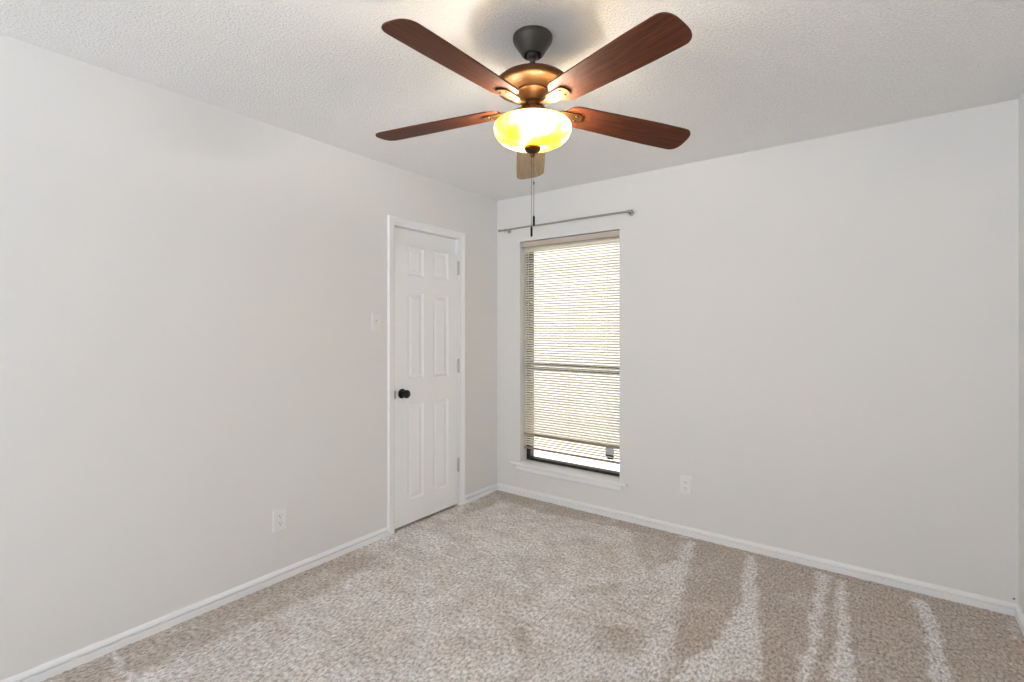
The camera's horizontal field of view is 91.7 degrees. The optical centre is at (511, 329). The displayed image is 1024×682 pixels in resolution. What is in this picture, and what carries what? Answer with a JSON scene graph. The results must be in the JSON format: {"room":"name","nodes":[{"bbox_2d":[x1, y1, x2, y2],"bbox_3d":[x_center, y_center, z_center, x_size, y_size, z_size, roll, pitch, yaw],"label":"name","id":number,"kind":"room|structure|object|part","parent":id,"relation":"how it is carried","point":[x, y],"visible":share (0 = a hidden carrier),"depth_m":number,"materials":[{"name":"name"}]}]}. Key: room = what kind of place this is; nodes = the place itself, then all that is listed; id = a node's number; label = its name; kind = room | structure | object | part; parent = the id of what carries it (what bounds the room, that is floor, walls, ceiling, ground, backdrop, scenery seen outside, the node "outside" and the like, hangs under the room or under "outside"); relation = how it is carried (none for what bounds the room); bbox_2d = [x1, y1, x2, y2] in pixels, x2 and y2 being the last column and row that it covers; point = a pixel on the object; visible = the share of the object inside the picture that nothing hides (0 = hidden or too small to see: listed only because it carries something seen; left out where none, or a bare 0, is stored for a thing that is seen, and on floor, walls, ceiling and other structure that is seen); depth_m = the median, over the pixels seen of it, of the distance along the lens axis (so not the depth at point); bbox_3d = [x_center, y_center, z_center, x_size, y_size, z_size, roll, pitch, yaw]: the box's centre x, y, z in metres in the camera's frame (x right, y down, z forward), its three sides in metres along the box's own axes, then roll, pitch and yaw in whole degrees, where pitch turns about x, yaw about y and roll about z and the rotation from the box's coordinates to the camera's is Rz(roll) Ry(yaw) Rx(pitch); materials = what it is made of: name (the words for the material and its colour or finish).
{"room":"empty bedroom","nodes":[
{"label":"empty bedroom","id":0,"kind":"room"},
{"bbox_2d":[0,34,496,680],"bbox_3d":[-1.929,0.161,1.911,0.170,2.500,6.175,0,0,37],"label":"wall","id":1,"kind":"structure","parent":0,"point":[190,289],"depth_m":2.29,"materials":[{"name":"white paint"}]},
{"bbox_2d":[0,483,497,681],"bbox_3d":[-1.905,1.327,1.788,0.016,0.068,6.005,0,0,37],"label":"baseboard","id":2,"kind":"structure","parent":1,"relation":"attached to","point":[42,672],"depth_m":2.31,"materials":[{"name":"white paint"}]},
{"bbox_2d":[273,507,286,532],"bbox_3d":[-1.251,1.024,2.677,0.011,0.118,0.074,0,0,37],"label":"electrical outlet","id":3,"kind":"object","parent":1,"relation":"attached to","point":[279,515],"visible":1,"depth_m":2.67,"materials":[{"name":"white plastic"}]},
{"bbox_2d":[371,313,380,330],"bbox_3d":[-0.868,-0.050,3.186,0.020,0.115,0.070,0,0,37],"label":"light switch","id":4,"kind":"object","parent":1,"relation":"attached to","point":[375,317],"visible":1,"depth_m":3.18,"materials":[{"name":"white plastic"}]},
{"bbox_2d":[387,215,464,535],"bbox_3d":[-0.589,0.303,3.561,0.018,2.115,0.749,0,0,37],"label":"trim","id":5,"kind":"structure","parent":1,"relation":"attached to","point":[392,221],"depth_m":3.30,"materials":[{"name":"white paint"}]},
{"bbox_2d":[395,226,458,528],"bbox_3d":[-0.584,0.318,3.552,0.102,2.023,0.631,0,0,37],"label":"door","id":6,"kind":"structure","parent":1,"relation":"in","point":[426,264],"depth_m":3.54,"materials":[{"name":"white paint"}]},
{"bbox_3d":[-0.719,0.431,3.341,0.068,0.065,0.065,0,0,37],"label":"knob","id":7,"kind":"part","parent":6,"relation":"part of","materials":[{"name":"black metal"}]},
{"bbox_2d":[0,0,1023,200],"bbox_3d":[-0.604,-1.139,0.930,3.468,0.100,6.175,0,0,37],"label":"ceiling","id":8,"kind":"structure","parent":0,"point":[751,75],"depth_m":2.06,"materials":[{"name":"white paint"}]},
{"bbox_2d":[375,12,691,236],"bbox_3d":[0.044,-0.718,1.805,1.268,0.744,1.217,0,0,37],"label":"ceiling fan","id":9,"kind":"object","parent":8,"relation":"hanging from","point":[532,129],"visible":1,"depth_m":1.73,"materials":[{"name":"brown wood"}]},
{"bbox_3d":[-0.293,-0.807,1.974,0.535,0.045,0.135,0,0,19],"label":"blade","id":10,"kind":"part","parent":9,"relation":"part of","materials":[{"name":"brown wood"}]},
{"bbox_3d":[-0.162,-0.822,1.534,0.134,0.033,0.536,0,0,37],"label":"blade","id":11,"kind":"part","parent":9,"relation":"part of","materials":[{"name":"brown wood"}]},
{"bbox_3d":[0.086,-0.789,2.235,0.134,0.054,0.535,1,-2,1],"label":"blade","id":12,"kind":"part","parent":9,"relation":"part of","materials":[{"name":"brown wood"}]},
{"bbox_3d":[0.072,-0.514,1.845,0.002,0.262,0.002,0,0,37],"label":"pull chain","id":13,"kind":"part","parent":9,"relation":"part of","materials":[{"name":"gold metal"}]},
{"bbox_3d":[0.076,-0.722,1.845,0.287,0.086,0.287,0,0,37],"label":"lamp shade","id":14,"kind":"part","parent":9,"relation":"part of","materials":[{"name":"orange glass"}]},
{"bbox_3d":[0.081,-0.534,1.847,0.006,0.221,0.006,0,0,37],"label":"pull chain","id":15,"kind":"part","parent":9,"relation":"part of","materials":[{"name":"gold metal"}]},
{"bbox_3d":[0.298,-0.812,1.522,0.133,0.049,0.535,0,0,-35],"label":"blade","id":16,"kind":"part","parent":9,"relation":"part of","materials":[{"name":"brown wood"}]},
{"bbox_3d":[0.451,-0.792,1.956,0.535,0.054,0.134,2,-2,-17],"label":"blade","id":17,"kind":"part","parent":9,"relation":"part of","materials":[{"name":"brown wood"}]},
{"bbox_2d":[42,490,1023,681],"bbox_3d":[-0.625,1.379,0.901,3.368,0.063,6.105,0,0,37],"label":"floor","id":18,"kind":"structure","parent":0,"point":[497,586],"depth_m":2.34,"materials":[{"name":"beige carpet"}]},
{"bbox_2d":[497,99,1018,603],"bbox_3d":[1.184,0.161,3.342,3.128,2.500,0.170,0,0,37],"label":"wall","id":19,"kind":"structure","parent":0,"point":[821,335],"depth_m":2.82,"materials":[{"name":"white paint"}]},
{"bbox_2d":[498,209,633,233],"bbox_3d":[0.374,-0.818,3.791,1.173,0.041,0.075,0,0,37],"label":"curtain rod","id":20,"kind":"object","parent":19,"relation":"attached to","point":[631,212],"visible":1,"depth_m":3.68,"materials":[{"name":"silver metal"}]},
{"bbox_2d":[511,252,626,490],"bbox_3d":[0.450,0.214,3.850,1.000,1.870,0.198,0,0,37],"label":"window","id":21,"kind":"structure","parent":19,"relation":"in","point":[589,475],"depth_m":3.87,"materials":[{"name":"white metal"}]},
{"bbox_3d":[0.432,1.091,3.825,1.000,0.024,0.138,0,0,37],"label":"sill","id":22,"kind":"part","parent":21,"relation":"part of","materials":[{"name":"white paint"}]},
{"bbox_2d":[522,230,619,463],"bbox_3d":[0.444,0.129,3.841,0.859,1.689,0.057,0,0,37],"label":"window blind","id":23,"kind":"object","parent":21,"relation":"attached to","point":[554,244],"visible":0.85,"depth_m":3.82,"materials":[{"name":"beige plastic"}]},
{"bbox_3d":[0.184,0.143,4.041,0.001,1.645,0.029,0,0,37],"label":"ladder cord","id":24,"kind":"part","parent":23,"relation":"part of","materials":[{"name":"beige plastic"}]},
{"bbox_3d":[0.448,0.851,3.846,0.855,0.015,0.026,0,0,37],"label":"rail","id":25,"kind":"part","parent":23,"relation":"part of","materials":[{"name":"beige plastic"}]},
{"bbox_3d":[0.448,0.967,3.846,0.855,0.014,0.026,0,0,37],"label":"rail","id":26,"kind":"part","parent":23,"relation":"part of","materials":[{"name":"beige plastic"}]},
{"bbox_3d":[0.711,0.143,3.651,0.001,1.645,0.029,0,0,37],"label":"ladder cord","id":27,"kind":"part","parent":23,"relation":"part of","materials":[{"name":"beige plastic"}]},
{"bbox_3d":[0.488,0.300,3.901,0.802,0.056,0.040,0,0,37],"label":"meeting rail","id":28,"kind":"part","parent":21,"relation":"part of","materials":[{"name":"brown metal"}]},
{"bbox_2d":[680,475,691,494],"bbox_3d":[1.142,1.020,3.262,0.074,0.118,0.011,0,0,37],"label":"electrical outlet","id":29,"kind":"object","parent":19,"relation":"attached to","point":[685,481],"visible":1,"depth_m":3.26,"materials":[{"name":"white plastic"}]},
{"bbox_2d":[497,483,1016,615],"bbox_3d":[1.128,1.327,3.267,3.128,0.068,0.016,0,0,37],"label":"baseboard","id":30,"kind":"structure","parent":19,"relation":"attached to","point":[979,601],"depth_m":2.89,"materials":[{"name":"white paint"}]},
{"bbox_2d":[1019,91,1023,613],"bbox_3d":[0.721,0.161,-0.052,0.170,2.500,6.175,0,0,37],"label":"wall","id":31,"kind":"structure","parent":0,"point":[1021,98],"depth_m":2.29,"materials":[{"name":"white paint"}]},
{"bbox_2d":[1015,604,1023,634],"bbox_3d":[0.596,1.327,-0.065,0.016,0.068,6.005,0,0,37],"label":"baseboard","id":32,"kind":"structure","parent":31,"relation":"attached to","point":[1019,616],"depth_m":2.27,"materials":[{"name":"white paint"}]}
]}

